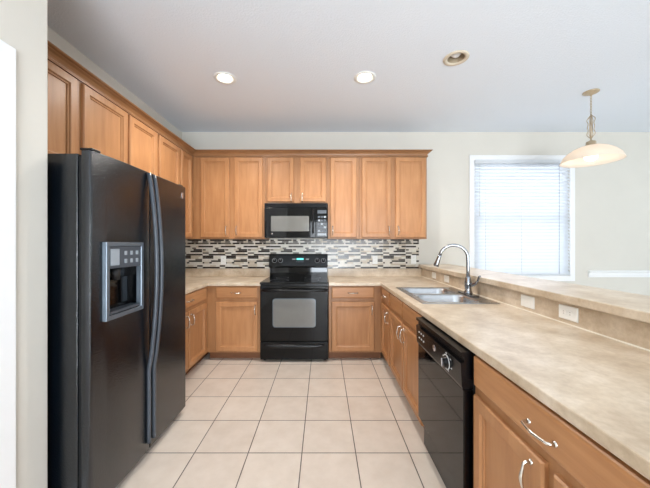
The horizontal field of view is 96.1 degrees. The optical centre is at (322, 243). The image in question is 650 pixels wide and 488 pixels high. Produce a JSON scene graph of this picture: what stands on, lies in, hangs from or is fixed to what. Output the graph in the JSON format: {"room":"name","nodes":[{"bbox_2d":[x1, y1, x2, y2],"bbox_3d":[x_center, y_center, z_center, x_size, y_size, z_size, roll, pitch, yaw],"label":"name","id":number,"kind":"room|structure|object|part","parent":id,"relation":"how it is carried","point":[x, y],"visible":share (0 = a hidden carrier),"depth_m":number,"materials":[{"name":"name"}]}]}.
{"room":"kitchen","nodes":[
{"label":"kitchen","id":0,"kind":"room"},
{"bbox_2d":[0,0,47,487],"bbox_3d":[-1.625,-0.090,-0.985,0.750,2.800,4.630,0,0,0],"label":"wall","id":1,"kind":"structure","parent":0,"point":[23,23],"depth_m":1.25,"materials":[{"name":"paint"}]},
{"bbox_2d":[0,39,15,487],"bbox_3d":[-1.211,0.263,0.667,0.078,2.094,1.015,0,0,0],"label":"door","id":2,"kind":"structure","parent":1,"relation":"in","point":[7,52],"depth_m":1.14,"materials":[{"name":"white wood"}]},
{"bbox_2d":[48,26,181,138],"bbox_3d":[-1.940,-0.090,2.610,0.120,2.800,2.560,0,0,0],"label":"wall","id":3,"kind":"structure","parent":0,"point":[54,38],"depth_m":2.51,"materials":[{"name":"paint"}]},
{"bbox_2d":[48,60,127,163],"bbox_3d":[-1.724,-0.765,1.863,0.308,0.598,1.006,0,0,0],"label":"upper cabinet","id":4,"kind":"object","parent":3,"relation":"attached to","point":[79,117],"visible":0.42,"depth_m":1.91,"materials":[{"name":"brown wood"}]},
{"bbox_3d":[-1.580,-0.770,1.631,0.020,0.572,0.481,0,0,0],"label":"door","id":5,"kind":"part","parent":4,"relation":"part of","materials":[{"name":"brown wood"}]},
{"bbox_3d":[-1.580,-0.770,2.136,0.020,0.572,0.436,0,0,0],"label":"door","id":6,"kind":"part","parent":4,"relation":"part of","materials":[{"name":"brown wood"}]},
{"bbox_2d":[128,114,179,183],"bbox_3d":[-1.724,-0.563,2.799,0.308,1.002,0.864,0,0,0],"label":"upper cabinet","id":7,"kind":"object","parent":3,"relation":"attached to","point":[148,151],"visible":0.26,"depth_m":2.70,"materials":[{"name":"brown wood"}]},
{"bbox_3d":[-1.580,-0.568,2.575,0.020,0.976,0.391,0,0,0],"label":"door","id":8,"kind":"part","parent":7,"relation":"part of","materials":[{"name":"brown wood"}]},
{"bbox_3d":[-1.580,-0.568,3.013,0.020,0.976,0.400,0,0,0],"label":"door","id":9,"kind":"part","parent":7,"relation":"part of","materials":[{"name":"brown wood"}]},
{"bbox_2d":[180,149,192,238],"bbox_3d":[-1.724,-0.563,3.561,0.308,1.002,0.655,0,0,0],"label":"upper cabinet","id":10,"kind":"object","parent":3,"relation":"attached to","point":[186,160],"visible":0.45,"depth_m":3.42,"materials":[{"name":"brown wood"}]},
{"bbox_2d":[116,352,445,487],"bbox_3d":[2.860,1.360,0.295,9.720,0.100,7.430,0,0,0],"label":"floor","id":11,"kind":"structure","parent":0,"point":[243,422],"depth_m":2.02,"materials":[{"name":"tile"}]},
{"bbox_2d":[48,148,184,487],"bbox_3d":[-1.425,0.428,1.820,0.850,1.763,0.910,0,0,0],"label":"refrigerator","id":12,"kind":"object","parent":11,"relation":"on","point":[116,228],"visible":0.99,"depth_m":1.47,"materials":[{"name":"black metal"}]},
{"bbox_3d":[-1.101,0.411,1.583,0.065,1.707,0.435,0,0,0],"label":"freezer door","id":13,"kind":"part","parent":12,"relation":"part of","materials":[{"name":"black metal"}]},
{"bbox_3d":[-1.095,0.069,1.581,0.062,0.113,0.254,0,0,0],"label":"control panel","id":14,"kind":"part","parent":12,"relation":"part of","materials":[{"name":"grey plastic"}]},
{"bbox_3d":[-1.035,0.389,1.777,0.071,1.642,0.023,0,0,0],"label":"handle","id":15,"kind":"part","parent":12,"relation":"part of","materials":[{"name":"grey plastic"}]},
{"bbox_3d":[-1.035,0.389,1.829,0.071,1.642,0.023,0,0,0],"label":"handle","id":16,"kind":"part","parent":12,"relation":"part of","materials":[{"name":"grey plastic"}]},
{"bbox_3d":[-1.101,0.411,2.041,0.065,1.707,0.469,0,0,0],"label":"fridge door","id":17,"kind":"part","parent":12,"relation":"part of","materials":[{"name":"black metal"}]},
{"bbox_2d":[185,287,208,374],"bbox_3d":[-1.560,0.890,3.095,0.636,0.840,1.530,0,0,0],"label":"base cabinet","id":18,"kind":"object","parent":11,"relation":"on","point":[195,301],"visible":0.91,"depth_m":2.97,"materials":[{"name":"brown wood"}]},
{"bbox_3d":[-1.290,0.923,2.567,0.020,0.554,0.415,0,0,0],"label":"door","id":19,"kind":"part","parent":18,"relation":"part of","materials":[{"name":"brown wood"}]},
{"bbox_3d":[-1.290,0.542,2.780,0.020,0.129,0.840,0,0,0],"label":"drawer","id":20,"kind":"part","parent":18,"relation":"part of","materials":[{"name":"brown wood"}]},
{"bbox_3d":[-1.290,0.923,3.007,0.020,0.554,0.415,0,0,0],"label":"door","id":21,"kind":"part","parent":18,"relation":"part of","materials":[{"name":"brown wood"}]},
{"bbox_2d":[185,268,269,293],"bbox_3d":[-1.290,0.397,3.107,1.178,0.143,1.564,0,0,0],"label":"countertop","id":22,"kind":"structure","parent":18,"relation":"on","point":[195,278],"depth_m":3.75,"materials":[{"name":"beige laminate"}]},
{"bbox_2d":[207,286,260,357],"bbox_3d":[-1.000,0.890,3.541,0.597,0.840,0.638,0,0,0],"label":"base cabinet","id":23,"kind":"object","parent":11,"relation":"on","point":[233,312],"visible":0.93,"depth_m":3.28,"materials":[{"name":"brown wood"}]},
{"bbox_3d":[-0.964,0.542,3.270,0.472,0.129,0.020,0,0,0],"label":"drawer","id":24,"kind":"part","parent":23,"relation":"part of","materials":[{"name":"brown wood"}]},
{"bbox_3d":[-0.964,0.923,3.270,0.472,0.554,0.020,0,0,0],"label":"door","id":25,"kind":"part","parent":23,"relation":"part of","materials":[{"name":"brown wood"}]},
{"bbox_2d":[260,254,328,359],"bbox_3d":[-0.319,0.721,3.518,0.760,1.178,0.694,0,0,0],"label":"range","id":26,"kind":"object","parent":11,"relation":"on","point":[294,297],"visible":1,"depth_m":3.23,"materials":[{"name":"black metal"}]},
{"bbox_3d":[-0.319,1.184,3.247,0.752,0.192,0.029,0,0,0],"label":"storage drawer","id":27,"kind":"part","parent":26,"relation":"part of","materials":[{"name":"black metal"}]},
{"bbox_3d":[-0.319,1.135,3.222,0.656,0.049,0.020,0,0,0],"label":"drawer pull","id":28,"kind":"part","parent":26,"relation":"part of","materials":[{"name":"black metal"}]},
{"bbox_3d":[-0.319,0.770,3.244,0.752,0.610,0.035,0,0,0],"label":"oven door","id":29,"kind":"part","parent":26,"relation":"part of","materials":[{"name":"black metal"}]},
{"bbox_3d":[-0.319,0.510,3.200,0.741,0.030,0.058,0,0,0],"label":"oven handle","id":30,"kind":"part","parent":26,"relation":"part of","materials":[{"name":"black metal"}]},
{"bbox_3d":[-0.318,0.762,3.226,0.476,0.317,0.001,0,0,0],"label":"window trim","id":31,"kind":"part","parent":26,"relation":"part of","materials":[{"name":"grey glass"}]},
{"bbox_2d":[260,276,328,283],"bbox_3d":[-0.319,0.434,3.511,0.760,0.026,0.588,0,0,0],"label":"cooktop","id":32,"kind":"object","parent":26,"relation":"in","point":[272,279],"depth_m":3.38,"materials":[{"name":"black glass"}]},
{"bbox_3d":[-0.290,0.209,3.780,0.245,0.074,0.018,0,0,0],"label":"touch panel","id":33,"kind":"part","parent":26,"relation":"part of","materials":[{"name":"black plastic"}]},
{"bbox_2d":[328,284,381,357],"bbox_3d":[0.364,0.890,3.541,0.600,0.840,0.638,0,0,0],"label":"base cabinet","id":34,"kind":"object","parent":11,"relation":"on","point":[354,312],"visible":0.95,"depth_m":3.28,"materials":[{"name":"brown wood"}]},
{"bbox_3d":[0.335,0.542,3.270,0.478,0.129,0.020,0,0,0],"label":"drawer","id":35,"kind":"part","parent":34,"relation":"part of","materials":[{"name":"brown wood"}]},
{"bbox_3d":[0.335,0.923,3.270,0.478,0.554,0.020,0,0,0],"label":"door","id":36,"kind":"part","parent":34,"relation":"part of","materials":[{"name":"brown wood"}]},
{"bbox_2d":[328,268,649,479],"bbox_3d":[0.697,0.390,2.137,1.267,0.156,3.504,0,0,0],"label":"countertop","id":37,"kind":"structure","parent":34,"relation":"on","point":[593,372],"depth_m":1.19,"materials":[{"name":"beige laminate"}]},
{"bbox_2d":[444,275,448,282],"bbox_3d":[1.306,0.368,3.090,0.008,0.072,0.115,0,0,0],"label":"outlet","id":38,"kind":"object","parent":37,"relation":"attached to","point":[446,278],"visible":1,"depth_m":3.08,"materials":[{"name":"white plastic"}]},
{"bbox_2d":[395,287,499,303],"bbox_3d":[0.990,0.513,2.478,0.556,0.177,0.785,0,0,0],"label":"sink","id":39,"kind":"object","parent":37,"relation":"in","point":[424,295],"visible":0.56,"depth_m":2.44,"materials":[{"name":"silver metal"}]},
{"bbox_3d":[0.959,0.513,2.654,0.420,0.176,0.330,0,0,0],"label":"bowl","id":40,"kind":"part","parent":39,"relation":"part of","materials":[{"name":"silver metal"}]},
{"bbox_3d":[0.959,0.513,2.290,0.420,0.176,0.332,0,0,0],"label":"bowl","id":41,"kind":"part","parent":39,"relation":"part of","materials":[{"name":"silver metal"}]},
{"bbox_2d":[434,244,480,296],"bbox_3d":[1.111,0.211,2.458,0.306,0.427,0.253,0,0,0],"label":"kitchen faucet","id":42,"kind":"object","parent":37,"relation":"on","point":[468,284],"visible":1,"depth_m":2.45,"materials":[{"name":"silver metal"}]},
{"bbox_3d":[1.117,0.138,2.491,0.248,0.282,0.029,0,0,17],"label":"spout","id":43,"kind":"part","parent":42,"relation":"part of","materials":[{"name":"silver metal"}]},
{"bbox_3d":[1.222,0.419,2.460,0.060,0.009,0.250,0,0,0],"label":"deck plate","id":44,"kind":"part","parent":42,"relation":"part of","materials":[{"name":"silver metal"}]},
{"bbox_3d":[1.240,0.305,2.385,0.032,0.106,0.112,0,0,-11],"label":"lever","id":45,"kind":"part","parent":42,"relation":"part of","materials":[{"name":"silver metal"}]},
{"bbox_2d":[521,294,534,309],"bbox_3d":[1.304,0.368,1.868,0.012,0.075,0.122,0,0,0],"label":"light switch","id":46,"kind":"object","parent":37,"relation":"attached to","point":[526,301],"visible":1,"depth_m":1.85,"materials":[{"name":"white plastic"}]},
{"bbox_2d":[559,304,577,322],"bbox_3d":[1.306,0.368,1.558,0.008,0.075,0.122,0,0,0],"label":"outlet","id":47,"kind":"object","parent":37,"relation":"attached to","point":[566,312],"visible":1,"depth_m":1.55,"materials":[{"name":"white plastic"}]},
{"bbox_2d":[381,287,390,365],"bbox_3d":[0.956,0.890,3.350,0.698,0.840,1.020,0,0,0],"label":"base cabinet","id":48,"kind":"object","parent":11,"relation":"on","point":[385,295],"visible":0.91,"depth_m":3.04,"materials":[{"name":"brown wood"}]},
{"bbox_3d":[0.655,0.542,3.049,0.020,0.129,0.373,0,0,0],"label":"drawer","id":49,"kind":"part","parent":48,"relation":"part of","materials":[{"name":"brown wood"}]},
{"bbox_2d":[390,293,423,427],"bbox_3d":[0.956,0.890,2.372,0.698,0.840,0.934,0,0,0],"label":"base cabinet","id":50,"kind":"object","parent":11,"relation":"on","point":[403,322],"visible":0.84,"depth_m":2.31,"materials":[{"name":"brown wood"}]},
{"bbox_3d":[0.655,0.923,2.603,0.020,0.554,0.437,0,0,0],"label":"door","id":51,"kind":"part","parent":50,"relation":"part of","materials":[{"name":"brown wood"}]},
{"bbox_3d":[0.655,0.923,2.147,0.020,0.554,0.443,0,0,0],"label":"door","id":52,"kind":"part","parent":50,"relation":"part of","materials":[{"name":"brown wood"}]},
{"bbox_2d":[416,317,474,487],"bbox_3d":[0.930,0.885,1.590,0.709,0.826,0.616,0,0,0],"label":"dishwasher","id":53,"kind":"object","parent":11,"relation":"on","point":[446,387],"visible":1,"depth_m":1.46,"materials":[{"name":"black metal"}]},
{"bbox_3d":[0.685,1.210,1.590,0.060,0.176,0.612,0,0,0],"label":"kick plate","id":54,"kind":"part","parent":53,"relation":"part of","materials":[{"name":"black metal"}]},
{"bbox_3d":[0.632,0.556,1.590,0.054,0.164,0.616,0,0,0],"label":"control panel","id":55,"kind":"part","parent":53,"relation":"part of","materials":[{"name":"black plastic"}]},
{"bbox_2d":[474,354,649,487],"bbox_3d":[0.956,0.890,0.838,0.698,0.840,0.875,0,0,0],"label":"base cabinet","id":56,"kind":"object","parent":11,"relation":"on","point":[520,441],"visible":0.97,"depth_m":0.92,"materials":[{"name":"brown wood"}]},
{"bbox_3d":[0.655,0.923,1.059,0.020,0.554,0.398,0,0,0],"label":"door","id":57,"kind":"part","parent":56,"relation":"part of","materials":[{"name":"brown wood"}]},
{"bbox_3d":[0.626,0.725,0.905,0.038,0.117,0.017,0,0,0],"label":"handle","id":58,"kind":"part","parent":56,"relation":"part of","materials":[{"name":"silver metal"}]},
{"bbox_3d":[0.626,0.555,0.862,0.038,0.017,0.122,0,0,0],"label":"handle","id":59,"kind":"part","parent":56,"relation":"part of","materials":[{"name":"silver metal"}]},
{"bbox_3d":[0.655,0.923,0.626,0.020,0.554,0.392,0,0,0],"label":"door","id":60,"kind":"part","parent":56,"relation":"part of","materials":[{"name":"brown wood"}]},
{"bbox_2d":[48,0,649,131],"bbox_3d":[2.860,-1.540,0.295,9.720,0.100,7.430,0,0,0],"label":"ceiling","id":61,"kind":"structure","parent":0,"point":[530,64],"depth_m":2.37,"materials":[{"name":"white paint"}]},
{"bbox_2d":[213,72,235,84],"bbox_3d":[-0.879,-1.526,2.620,0.196,0.088,0.196,0,0,0],"label":"recessed light","id":62,"kind":"object","parent":61,"relation":"in","point":[221,77],"visible":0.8,"depth_m":2.62,"materials":[{"name":"white plastic"}]},
{"bbox_3d":[-0.879,-1.516,2.620,0.112,0.059,0.112,0,0,0],"label":"bulb","id":63,"kind":"part","parent":62,"relation":"part of","materials":[{"name":"beige glass"}]},
{"bbox_2d":[354,71,375,83],"bbox_3d":[0.375,-1.526,2.610,0.196,0.088,0.196,0,0,0],"label":"recessed light","id":64,"kind":"object","parent":61,"relation":"in","point":[364,77],"visible":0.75,"depth_m":2.61,"materials":[{"name":"white plastic"}]},
{"bbox_3d":[0.375,-1.516,2.610,0.112,0.059,0.112,0,0,0],"label":"bulb","id":65,"kind":"part","parent":64,"relation":"part of","materials":[{"name":"beige glass"}]},
{"bbox_2d":[443,50,469,65],"bbox_3d":[1.066,-1.526,2.340,0.196,0.088,0.196,0,0,0],"label":"recessed light","id":66,"kind":"object","parent":61,"relation":"in","point":[457,57],"visible":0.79,"depth_m":2.35,"materials":[{"name":"beige metal"}]},
{"bbox_3d":[1.066,-1.532,2.340,0.080,0.060,0.080,0,0,0],"label":"bulb","id":67,"kind":"part","parent":66,"relation":"part of","materials":[{"name":"white glass"}]},
{"bbox_2d":[559,88,626,167],"bbox_3d":[2.625,-1.149,2.860,0.486,0.682,0.486,0,0,0],"label":"pendant lamp","id":68,"kind":"object","parent":61,"relation":"hanging from","point":[592,154],"visible":1,"depth_m":2.84,"materials":[{"name":"white glass"}]},
{"bbox_3d":[2.625,-1.141,2.860,0.012,0.265,0.011,0,0,0],"label":"stem","id":69,"kind":"part","parent":68,"relation":"part of","materials":[{"name":"beige metal"}]},
{"bbox_3d":[2.625,-1.357,2.860,0.015,0.200,0.015,0,0,45],"label":"chain","id":70,"kind":"part","parent":68,"relation":"part of","materials":[{"name":"beige metal"}]},
{"bbox_3d":[2.625,-0.879,2.860,0.110,0.135,0.110,0,0,0],"label":"bulb","id":71,"kind":"part","parent":68,"relation":"part of","materials":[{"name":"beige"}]},
{"bbox_3d":[2.625,-0.885,2.860,0.486,0.154,0.486,0,0,0],"label":"lamp shade","id":72,"kind":"part","parent":68,"relation":"part of","materials":[{"name":"white glass"}]},
{"bbox_2d":[182,132,649,295],"bbox_3d":[2.860,-0.090,3.950,9.720,2.800,0.120,0,0,0],"label":"wall","id":73,"kind":"structure","parent":0,"point":[612,200],"depth_m":3.89,"materials":[{"name":"paint"}]},
{"bbox_2d":[185,268,269,275],"bbox_3d":[-1.290,0.378,3.107,1.178,0.105,1.564,0,0,0],"label":"backsplash","id":74,"kind":"structure","parent":73,"relation":"attached to","point":[188,271],"depth_m":3.87,"materials":[{"name":"beige laminate"}]},
{"bbox_2d":[193,157,269,238],"bbox_3d":[-1.147,-0.563,3.700,0.881,1.002,0.376,0,0,0],"label":"upper cabinet","id":75,"kind":"object","parent":73,"relation":"attached to","point":[228,192],"visible":0.99,"depth_m":3.57,"materials":[{"name":"brown wood"}]},
{"bbox_3d":[-1.319,-0.568,3.560,0.353,0.976,0.020,0,0,0],"label":"door","id":76,"kind":"part","parent":75,"relation":"part of","materials":[{"name":"brown wood"}]},
{"bbox_3d":[-0.908,-0.568,3.560,0.348,0.976,0.020,0,0,0],"label":"door","id":77,"kind":"part","parent":75,"relation":"part of","materials":[{"name":"brown wood"}]},
{"bbox_2d":[265,157,327,202],"bbox_3d":[-0.323,-0.779,3.700,0.764,0.569,0.376,0,0,0],"label":"upper cabinet","id":78,"kind":"object","parent":73,"relation":"attached to","point":[287,179],"visible":0.94,"depth_m":3.57,"materials":[{"name":"brown wood"}]},
{"bbox_3d":[-0.516,-0.784,3.560,0.322,0.543,0.020,0,0,0],"label":"door","id":79,"kind":"part","parent":78,"relation":"part of","materials":[{"name":"brown wood"}]},
{"bbox_2d":[264,203,327,237],"bbox_3d":[-0.323,-0.283,3.664,0.760,0.417,0.428,0,0,0],"label":"microwave","id":80,"kind":"object","parent":78,"relation":"attached to","point":[281,220],"visible":1,"depth_m":3.50,"materials":[{"name":"black metal"}]},
{"bbox_3d":[-0.394,-0.257,3.507,0.616,0.355,0.025,0,0,0],"label":"door","id":81,"kind":"part","parent":80,"relation":"part of","materials":[{"name":"black glass"}]},
{"bbox_3d":[-0.119,-0.270,3.475,0.020,0.300,0.051,0,0,0],"label":"handle","id":82,"kind":"part","parent":80,"relation":"part of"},
{"bbox_3d":[-0.014,-0.257,3.508,0.140,0.355,0.024,0,0,0],"label":"control panel","id":83,"kind":"part","parent":80,"relation":"part of","materials":[{"name":"black plastic"}]},
{"bbox_3d":[-0.123,-0.784,3.560,0.314,0.543,0.020,0,0,0],"label":"door","id":84,"kind":"part","parent":78,"relation":"part of","materials":[{"name":"brown wood"}]},
{"bbox_2d":[185,239,418,267],"bbox_3d":[-0.301,0.132,3.885,3.153,0.385,0.009,0,0,0],"label":"tile backsplash","id":85,"kind":"structure","parent":73,"relation":"attached to","point":[199,253],"depth_m":3.88,"materials":[{"name":"tile"}]},
{"bbox_2d":[221,256,225,264],"bbox_3d":[-1.322,0.215,3.876,0.070,0.115,0.008,0,0,0],"label":"outlet","id":86,"kind":"object","parent":85,"relation":"attached to","point":[223,258],"visible":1,"depth_m":3.88,"materials":[{"name":"white plastic"}]},
{"bbox_2d":[372,255,377,263],"bbox_3d":[0.691,0.210,3.876,0.070,0.115,0.008,0,0,0],"label":"outlet","id":87,"kind":"object","parent":85,"relation":"attached to","point":[374,257],"visible":1,"depth_m":3.88,"materials":[{"name":"white plastic"}]},
{"bbox_2d":[411,255,415,263],"bbox_3d":[1.204,0.205,3.876,0.070,0.115,0.008,0,0,0],"label":"outlet","id":88,"kind":"object","parent":85,"relation":"attached to","point":[413,257],"visible":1,"depth_m":3.88,"materials":[{"name":"white plastic"}]},
{"bbox_2d":[328,157,358,238],"bbox_3d":[0.252,-0.563,3.700,0.382,1.002,0.376,0,0,0],"label":"upper cabinet","id":89,"kind":"object","parent":73,"relation":"attached to","point":[343,172],"visible":0.94,"depth_m":3.57,"materials":[{"name":"brown wood"}]},
{"bbox_2d":[328,268,421,275],"bbox_3d":[0.686,0.378,3.879,1.246,0.105,0.020,0,0,0],"label":"backsplash","id":90,"kind":"structure","parent":73,"relation":"attached to","point":[331,271],"depth_m":3.87,"materials":[{"name":"beige laminate"}]},
{"bbox_2d":[359,157,426,238],"bbox_3d":[0.856,-0.563,3.700,0.824,1.002,0.376,0,0,0],"label":"upper cabinet","id":91,"kind":"object","parent":73,"relation":"attached to","point":[392,190],"visible":0.98,"depth_m":3.57,"materials":[{"name":"brown wood"}]},
{"bbox_2d":[48,41,432,156],"bbox_3d":[-0.134,-1.101,2.624,2.912,0.074,2.528,0,0,0],"label":"crown molding","id":92,"kind":"structure","parent":91,"relation":"on","point":[56,56],"depth_m":3.26,"materials":[{"name":"brown wood"}]},
{"bbox_3d":[0.651,-0.568,3.560,0.359,0.976,0.020,0,0,0],"label":"door","id":93,"kind":"part","parent":91,"relation":"part of","materials":[{"name":"brown wood"}]},
{"bbox_3d":[1.067,-0.568,3.560,0.370,0.976,0.020,0,0,0],"label":"door","id":94,"kind":"part","parent":91,"relation":"part of","materials":[{"name":"brown wood"}]},
{"bbox_2d":[469,155,574,280],"bbox_3d":[2.645,-0.343,3.931,1.400,1.672,0.118,0,0,0],"label":"window","id":95,"kind":"structure","parent":73,"relation":"in","point":[571,277],"depth_m":3.87,"materials":[{"name":"white wood"}]},
{"bbox_2d":[474,160,569,274],"bbox_3d":[2.645,-0.351,3.883,1.262,1.525,0.064,0,0,0],"label":"window blind","id":96,"kind":"object","parent":95,"relation":"attached to","point":[517,249],"visible":0.88,"depth_m":3.88,"materials":[{"name":"plastic"}]},
{"bbox_3d":[2.150,-0.335,3.863,0.004,1.460,0.004,0,0,0],"label":"ladder cord","id":97,"kind":"part","parent":96,"relation":"part of","materials":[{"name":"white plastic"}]},
{"bbox_3d":[2.645,-1.089,3.888,1.262,0.049,0.055,0,0,0],"label":"head rail","id":98,"kind":"part","parent":96,"relation":"part of","materials":[{"name":"plastic"}]},
{"bbox_3d":[2.645,0.400,3.888,1.254,0.022,0.045,0,0,0],"label":"rail","id":99,"kind":"part","parent":96,"relation":"part of","materials":[{"name":"plastic"}]},
{"bbox_3d":[2.645,0.424,3.897,1.270,0.012,0.046,0,0,0],"label":"sill","id":100,"kind":"part","parent":95,"relation":"part of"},
{"bbox_2d":[588,270,649,276],"bbox_3d":[5.562,0.398,3.872,4.075,0.089,0.036,0,0,0],"label":"trim","id":101,"kind":"structure","parent":73,"relation":"attached to","point":[591,273],"depth_m":3.87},
{"bbox_3d":[1.390,0.811,2.138,0.119,0.998,3.505,0,0,0],"label":"wall","id":102,"kind":"structure","parent":0,"visible":0},
{"bbox_2d":[419,264,649,322],"bbox_3d":[1.484,0.289,2.124,0.423,0.043,3.529,0,0,0],"label":"bar","id":103,"kind":"object","parent":102,"relation":"on","point":[633,306],"visible":0.96,"depth_m":1.66,"materials":[{"name":"beige laminate"}]},
{"bbox_2d":[421,268,649,349],"bbox_3d":[1.320,0.371,2.137,0.020,0.118,3.504,0,0,0],"label":"backsplash","id":104,"kind":"structure","parent":102,"relation":"attached to","point":[631,331],"depth_m":1.49,"materials":[{"name":"beige laminate"}]}
]}

